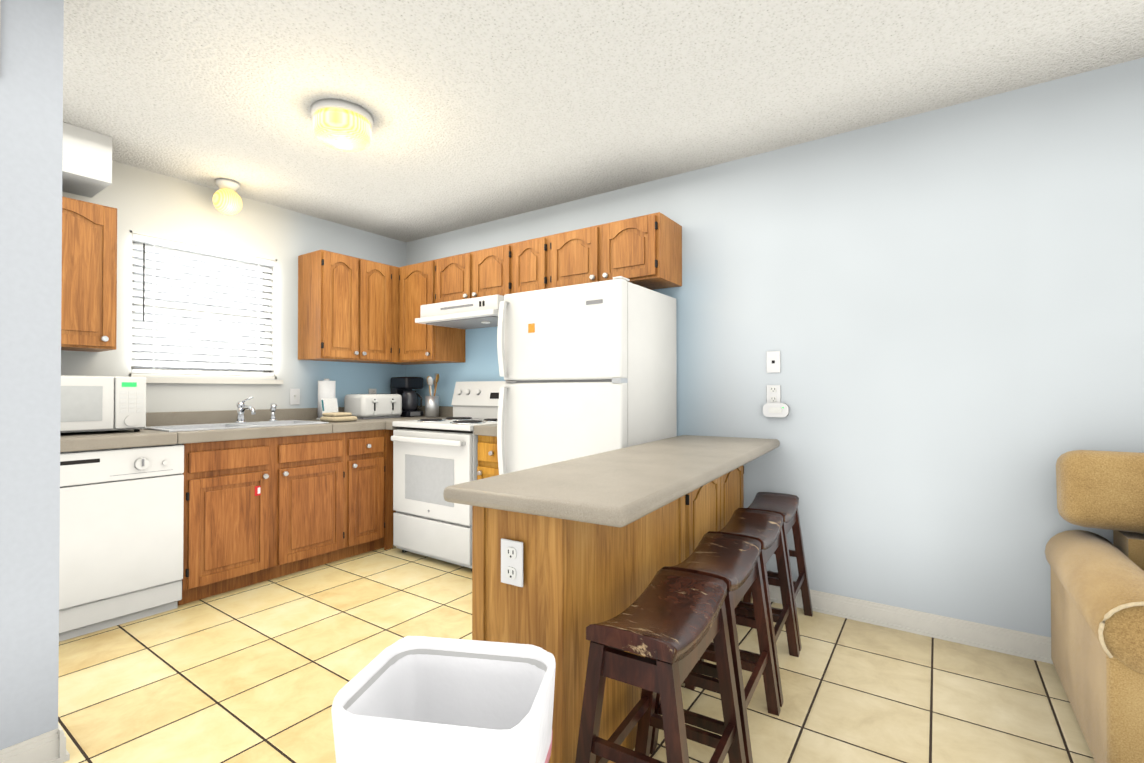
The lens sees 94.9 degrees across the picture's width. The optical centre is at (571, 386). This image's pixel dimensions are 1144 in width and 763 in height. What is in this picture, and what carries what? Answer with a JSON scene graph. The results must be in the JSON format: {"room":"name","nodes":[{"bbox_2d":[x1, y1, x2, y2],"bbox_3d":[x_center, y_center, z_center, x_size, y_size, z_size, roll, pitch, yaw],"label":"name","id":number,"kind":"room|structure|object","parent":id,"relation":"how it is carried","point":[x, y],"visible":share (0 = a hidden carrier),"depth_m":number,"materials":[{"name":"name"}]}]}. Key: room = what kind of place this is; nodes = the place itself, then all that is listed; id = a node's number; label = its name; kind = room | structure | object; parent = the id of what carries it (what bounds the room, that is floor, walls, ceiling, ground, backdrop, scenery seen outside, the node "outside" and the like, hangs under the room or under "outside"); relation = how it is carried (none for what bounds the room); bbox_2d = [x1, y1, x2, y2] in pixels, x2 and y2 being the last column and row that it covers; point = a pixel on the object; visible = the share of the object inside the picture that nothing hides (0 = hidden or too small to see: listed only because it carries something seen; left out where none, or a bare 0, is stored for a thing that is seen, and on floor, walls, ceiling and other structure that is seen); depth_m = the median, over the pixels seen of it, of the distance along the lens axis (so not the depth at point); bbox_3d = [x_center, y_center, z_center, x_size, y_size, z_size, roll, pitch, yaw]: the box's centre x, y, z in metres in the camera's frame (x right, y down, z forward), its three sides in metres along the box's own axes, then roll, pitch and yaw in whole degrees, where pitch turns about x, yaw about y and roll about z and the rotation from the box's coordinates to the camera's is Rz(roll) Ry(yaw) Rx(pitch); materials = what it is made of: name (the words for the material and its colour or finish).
{"room":"kitchen","nodes":[
{"label":"kitchen","id":0,"kind":"room"},
{"bbox_2d":[0,0,63,749],"bbox_3d":[-2.616,-0.083,0.230,0.120,2.440,3.470,0,-1,35],"label":"wall","id":1,"kind":"structure","parent":0,"point":[31,95],"depth_m":1.56,"materials":[{"name":"paint"}]},
{"bbox_2d":[0,724,69,762],"bbox_3d":[-2.600,1.087,0.223,0.142,0.101,3.492,0,-1,35],"label":"baseboard","id":2,"kind":"structure","parent":1,"relation":"attached to","point":[48,747],"depth_m":1.57,"materials":[{"name":"white wood"}]},
{"bbox_2d":[61,161,405,412],"bbox_3d":[-3.189,-0.066,2.242,0.120,2.440,6.120,0,-1,35],"label":"wall","id":3,"kind":"structure","parent":0,"point":[146,201],"depth_m":3.52,"materials":[{"name":"paint"}]},
{"bbox_2d":[62,122,111,197],"bbox_3d":[-2.768,-1.164,2.433,0.356,0.238,0.900,0,-1,35],"label":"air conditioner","id":4,"kind":"structure","parent":3,"relation":"attached to","point":[87,164],"depth_m":2.64,"materials":[{"name":"white plastic"}]},
{"bbox_2d":[61,196,116,351],"bbox_3d":[-2.759,-0.565,2.444,0.352,0.740,0.935,0,-1,35],"label":"upper cabinet","id":5,"kind":"object","parent":3,"relation":"attached to","point":[89,285],"visible":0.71,"depth_m":2.65,"materials":[{"name":"brown wood"}]},
{"bbox_2d":[129,230,282,383],"bbox_3d":[-2.362,-0.460,3.406,0.148,0.885,0.890,0,-1,35],"label":"window","id":6,"kind":"structure","parent":3,"relation":"in","point":[185,378],"depth_m":3.41,"materials":[{"name":"white plastic"}]},
{"bbox_2d":[131,233,274,375],"bbox_3d":[-2.353,-0.481,3.400,0.058,0.814,0.802,0,-1,35],"label":"window blinds","id":7,"kind":"object","parent":6,"relation":"attached to","point":[182,248],"visible":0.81,"depth_m":3.35,"materials":[{"name":"white plastic"}]},
{"bbox_2d":[146,407,343,425],"bbox_3d":[-2.308,0.200,3.379,0.018,0.084,2.996,0,-1,35],"label":"backsplash","id":8,"kind":"structure","parent":3,"relation":"attached to","point":[188,417],"depth_m":3.40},
{"bbox_2d":[290,389,299,404],"bbox_3d":[-2.010,0.076,3.815,0.017,0.116,0.072,0,-1,35],"label":"outlet","id":9,"kind":"object","parent":3,"relation":"attached to","point":[294,396],"visible":1,"depth_m":3.81,"materials":[{"name":"white plastic"}]},
{"bbox_2d":[298,250,420,364],"bbox_3d":[-1.587,-0.571,4.129,0.352,0.760,0.951,0,-1,35],"label":"upper cabinet","id":10,"kind":"object","parent":3,"relation":"attached to","point":[348,308],"visible":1,"depth_m":3.83,"materials":[{"name":"brown wood"}]},
{"bbox_2d":[369,389,375,393],"bbox_3d":[-1.648,0.070,4.343,0.008,0.100,0.072,0,-1,35],"label":"electrical outlet","id":11,"kind":"object","parent":3,"relation":"attached to","point":[372,391],"visible":0.54,"depth_m":4.34,"materials":[{"name":"white plastic"}]},
{"bbox_2d":[58,545,1094,762],"bbox_3d":[-0.301,1.167,0.150,7.240,0.060,6.240,0,-1,35],"label":"floor","id":12,"kind":"structure","parent":0,"point":[264,671],"depth_m":2.04,"materials":[{"name":"tile"}]},
{"bbox_2d":[59,444,183,641],"bbox_3d":[-2.421,0.729,2.647,0.631,0.855,0.596,0,-1,35],"label":"dishwasher","id":13,"kind":"object","parent":12,"relation":"on","point":[121,536],"visible":0.62,"depth_m":2.52,"materials":[{"name":"white metal"}]},
{"bbox_2d":[140,434,347,605],"bbox_3d":[-2.008,0.732,3.282,0.616,0.858,0.911,0,-1,35],"label":"base cabinet","id":14,"kind":"object","parent":12,"relation":"on","point":[262,504],"depth_m":3.05,"materials":[{"name":"brown wood"}]},
{"bbox_2d":[60,414,443,451],"bbox_3d":[-2.026,0.271,3.182,0.706,0.060,2.996,0,-1,35],"label":"countertop","id":15,"kind":"structure","parent":14,"relation":"on","point":[96,440],"depth_m":2.83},
{"bbox_2d":[60,375,145,432],"bbox_3d":[-2.512,0.092,2.644,0.392,0.285,0.495,0,-1,35],"label":"microwave","id":16,"kind":"object","parent":15,"relation":"on","point":[99,403],"visible":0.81,"depth_m":2.59,"materials":[{"name":"white plastic"}]},
{"bbox_2d":[145,420,328,431],"bbox_3d":[-2.029,0.265,3.211,0.455,0.064,0.870,0,-1,35],"label":"sink","id":17,"kind":"object","parent":15,"relation":"in","point":[176,428],"visible":0.23,"depth_m":3.19,"materials":[{"name":"ceramic"}]},
{"bbox_2d":[269,403,276,420],"bbox_3d":[-2.016,0.175,3.544,0.055,0.120,0.048,0,-1,35],"label":"sprayer","id":18,"kind":"object","parent":17,"relation":"on","point":[273,406],"visible":1,"depth_m":3.53,"materials":[{"name":"silver metal"}]},
{"bbox_2d":[235,396,255,422],"bbox_3d":[-2.063,0.148,3.348,0.218,0.171,0.087,0,-1,35],"label":"faucet","id":19,"kind":"object","parent":15,"relation":"on","point":[241,407],"visible":1,"depth_m":3.36,"materials":[{"name":"silver metal"}]},
{"bbox_2d":[316,379,335,419],"bbox_3d":[-1.819,0.094,3.895,0.140,0.301,0.140,0,-1,35],"label":"paper towel","id":20,"kind":"object","parent":15,"relation":"on","point":[326,388],"visible":0.52,"depth_m":3.84,"materials":[{"name":"white paper"}]},
{"bbox_2d":[320,398,337,415],"bbox_3d":[-1.714,0.165,3.736,0.067,0.157,0.120,0,-1,35],"label":"card stand","id":21,"kind":"object","parent":15,"relation":"on","point":[328,405],"visible":0.55,"depth_m":3.74,"materials":[{"name":"white paper"}]},
{"bbox_2d":[320,412,356,421],"bbox_3d":[-1.616,0.213,3.643,0.180,0.060,0.180,0,-1,35],"label":"dish towel","id":22,"kind":"object","parent":15,"relation":"on","point":[337,417],"visible":1,"depth_m":3.59,"materials":[{"name":"beige fabric"}]},
{"bbox_2d":[344,394,401,418],"bbox_3d":[-1.538,0.153,4.089,0.280,0.187,0.360,0,-1,35],"label":"toaster","id":23,"kind":"object","parent":15,"relation":"on","point":[368,406],"visible":0.98,"depth_m":3.98,"materials":[{"name":"white plastic"}]},
{"bbox_2d":[390,377,422,416],"bbox_3d":[-1.360,0.086,4.356,0.248,0.325,0.180,0,-1,35],"label":"coffee maker","id":24,"kind":"object","parent":15,"relation":"on","point":[403,387],"visible":0.88,"depth_m":4.29,"materials":[{"name":"black plastic"}]},
{"bbox_2d":[425,373,438,416],"bbox_3d":[-1.125,0.070,4.228,0.110,0.354,0.110,0,-1,35],"label":"utensil crock","id":25,"kind":"object","parent":15,"relation":"on","point":[431,406],"visible":0.98,"depth_m":4.19,"materials":[{"name":"silver metal"}]},
{"bbox_2d":[348,430,387,556],"bbox_3d":[-1.665,0.736,3.776,0.616,0.858,0.291,0,-1,35],"label":"base cabinet","id":26,"kind":"object","parent":12,"relation":"on","point":[367,449],"depth_m":3.62,"materials":[{"name":"brown wood"}]},
{"bbox_2d":[388,430,395,548],"bbox_3d":[-1.409,0.739,4.144,0.616,0.858,0.706,0,-1,35],"label":"base cabinet","id":27,"kind":"object","parent":12,"relation":"on","point":[390,432],"depth_m":3.77,"materials":[{"name":"brown wood"}]},
{"bbox_2d":[331,636,555,762],"bbox_3d":[-0.217,0.831,0.947,0.350,0.624,0.274,0,0,10],"label":"trash can","id":28,"kind":"object","parent":12,"relation":"on","point":[416,699],"visible":1,"depth_m":1.03,"materials":[{"name":"white plastic"}]},
{"bbox_2d":[391,381,505,570],"bbox_3d":[-0.773,0.563,3.688,0.766,1.205,0.680,0,-1,35],"label":"range","id":29,"kind":"object","parent":12,"relation":"on","point":[433,459],"visible":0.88,"depth_m":3.46,"materials":[{"name":"white metal"}]},
{"bbox_2d":[474,424,498,479],"bbox_3d":[-0.310,0.660,3.419,0.296,1.005,0.642,0,-1,35],"label":"base cabinet","id":30,"kind":"object","parent":12,"relation":"on","point":[487,466],"visible":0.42,"depth_m":3.21,"materials":[{"name":"brown wood"}]},
{"bbox_2d":[497,276,676,474],"bbox_3d":[0.097,0.304,3.046,0.783,1.692,0.742,0,-1,35],"label":"fridge","id":31,"kind":"object","parent":12,"relation":"on","point":[586,369],"visible":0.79,"depth_m":2.80,"materials":[{"name":"white metal"}]},
{"bbox_2d":[472,495,710,762],"bbox_3d":[0.079,0.736,1.812,0.417,0.830,1.001,0,-1,35],"label":"base cabinet","id":32,"kind":"object","parent":12,"relation":"on","point":[605,536],"depth_m":1.42,"materials":[{"name":"brown wood"}]},
{"bbox_2d":[501,538,522,586],"bbox_3d":[-0.158,0.462,1.375,0.072,0.116,0.008,0,-1,31],"label":"outlet","id":33,"kind":"object","parent":32,"relation":"attached to","point":[511,562],"visible":1,"depth_m":1.37,"materials":[{"name":"white plastic"}]},
{"bbox_2d":[443,435,779,534],"bbox_3d":[0.380,0.300,2.124,0.676,0.046,1.980,0,-1,35],"label":"countertop","id":34,"kind":"structure","parent":32,"relation":"on","point":[612,492],"depth_m":1.54,"materials":[{"name":"beige stone"}]},
{"bbox_2d":[575,569,745,762],"bbox_3d":[0.237,0.848,1.359,0.340,0.598,0.445,0,-1,31],"label":"stool","id":35,"kind":"object","parent":12,"relation":"on","point":[670,625],"visible":1,"depth_m":1.27,"materials":[{"name":"brown wood"}]},
{"bbox_2d":[650,533,780,762],"bbox_3d":[0.479,0.851,1.762,0.340,0.598,0.445,0,-1,31],"label":"stool","id":36,"kind":"object","parent":12,"relation":"on","point":[732,562],"visible":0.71,"depth_m":1.75,"materials":[{"name":"brown wood"}]},
{"bbox_2d":[711,479,742,531],"bbox_3d":[0.461,0.740,2.368,0.409,0.830,0.580,0,-1,35],"label":"base cabinet","id":37,"kind":"object","parent":12,"relation":"on","point":[725,501],"depth_m":2.55,"materials":[{"name":"brown wood"}]},
{"bbox_2d":[698,509,799,706],"bbox_3d":[0.722,0.854,2.165,0.340,0.598,0.445,0,-1,31],"label":"stool","id":38,"kind":"object","parent":12,"relation":"on","point":[764,528],"visible":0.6,"depth_m":2.20,"materials":[{"name":"brown wood"}]},
{"bbox_2d":[737,492,812,650],"bbox_3d":[0.964,0.857,2.568,0.340,0.598,0.445,0,-1,31],"label":"stool","id":39,"kind":"object","parent":12,"relation":"on","point":[785,506],"visible":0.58,"depth_m":2.65,"materials":[{"name":"brown wood"}]},
{"bbox_2d":[1045,450,1143,762],"bbox_3d":[2.587,0.681,1.184,2.175,0.888,0.915,0,-1,35],"label":"sofa","id":40,"kind":"object","parent":12,"relation":"on","point":[1097,619],"visible":1,"depth_m":1.73,"materials":[{"name":"fabric"}]},
{"bbox_2d":[63,0,1143,241],"bbox_3d":[-0.301,-1.343,0.170,7.240,0.080,6.240,0,-1,35],"label":"ceiling","id":41,"kind":"structure","parent":0,"point":[485,110],"depth_m":2.22,"materials":[{"name":"white paint"}]},
{"bbox_2d":[213,178,241,214],"bbox_3d":[-2.153,-1.177,3.285,0.156,0.199,0.156,0,-1,35],"label":"globe ceiling light","id":42,"kind":"object","parent":41,"relation":"attached to","point":[227,200],"visible":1,"depth_m":3.24,"materials":[{"name":"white glass"}]},
{"bbox_2d":[311,99,372,151],"bbox_3d":[-1.082,-1.209,2.479,0.270,0.148,0.270,0,-1,35],"label":"drum ceiling light","id":43,"kind":"object","parent":41,"relation":"attached to","point":[342,125],"visible":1,"depth_m":2.39,"materials":[{"name":"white glass"}]},
{"bbox_2d":[406,57,1143,636],"bbox_3d":[1.496,-0.063,2.638,7.120,2.440,0.120,0,-1,35],"label":"wall","id":44,"kind":"structure","parent":0,"point":[940,311],"depth_m":2.46,"materials":[{"name":"paint"}]},
{"bbox_2d":[399,260,464,363],"bbox_3d":[-1.122,-0.571,4.186,0.432,0.760,0.326,0,-1,35],"label":"upper cabinet","id":45,"kind":"object","parent":44,"relation":"attached to","point":[418,343],"depth_m":4.06,"materials":[{"name":"brown wood"}]},
{"bbox_2d":[417,406,452,417],"bbox_3d":[-1.168,0.208,4.400,0.688,0.084,0.018,0,-1,35],"label":"backsplash","id":46,"kind":"structure","parent":44,"relation":"attached to","point":[444,411],"depth_m":4.30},
{"bbox_2d":[415,294,503,328],"bbox_3d":[-0.674,-0.515,3.768,0.768,0.149,0.501,0,-1,35],"label":"range hood","id":47,"kind":"object","parent":44,"relation":"attached to","point":[476,312],"visible":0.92,"depth_m":3.61,"materials":[{"name":"white metal"}]},
{"bbox_2d":[435,242,518,302],"bbox_3d":[-0.601,-0.774,3.826,0.835,0.360,0.326,0,-1,35],"label":"upper cabinet","id":48,"kind":"object","parent":44,"relation":"attached to","point":[494,270],"depth_m":3.67,"materials":[{"name":"brown wood"}]},
{"bbox_2d":[519,236,546,292],"bbox_3d":[-0.213,-0.776,3.556,0.373,0.360,0.326,0,-1,35],"label":"upper cabinet","id":49,"kind":"object","parent":44,"relation":"attached to","point":[532,252],"depth_m":3.39,"materials":[{"name":"brown wood"}]},
{"bbox_2d":[547,212,681,289],"bbox_3d":[0.253,-0.779,3.232,0.763,0.360,0.326,0,-1,35],"label":"upper cabinet","id":50,"kind":"object","parent":44,"relation":"attached to","point":[644,251],"depth_m":3.06,"materials":[{"name":"brown wood"}]},
{"bbox_2d":[766,351,779,372],"bbox_3d":[1.089,-0.132,2.842,0.072,0.116,0.008,0,-1,35],"label":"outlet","id":51,"kind":"object","parent":44,"relation":"attached to","point":[772,361],"visible":1,"depth_m":2.84,"materials":[{"name":"white plastic"}]},
{"bbox_2d":[767,385,780,402],"bbox_3d":[1.089,0.043,2.840,0.072,0.100,0.008,0,-1,35],"label":"electrical outlet","id":52,"kind":"object","parent":44,"relation":"attached to","point":[773,393],"visible":0.9,"depth_m":2.84,"materials":[{"name":"white plastic"}]},
{"bbox_2d":[763,403,788,416],"bbox_3d":[1.095,0.128,2.822,0.130,0.075,0.031,0,-1,35],"label":"detector","id":53,"kind":"object","parent":44,"relation":"attached to","point":[775,409],"visible":0.98,"depth_m":2.81,"materials":[{"name":"white plastic"}]},
{"bbox_2d":[769,585,1052,663],"bbox_3d":[2.666,1.099,1.728,3.930,0.101,0.022,0,-1,35],"label":"baseboard","id":54,"kind":"structure","parent":44,"relation":"attached to","point":[1008,641],"depth_m":2.42,"materials":[{"name":"white wood"}]}
]}

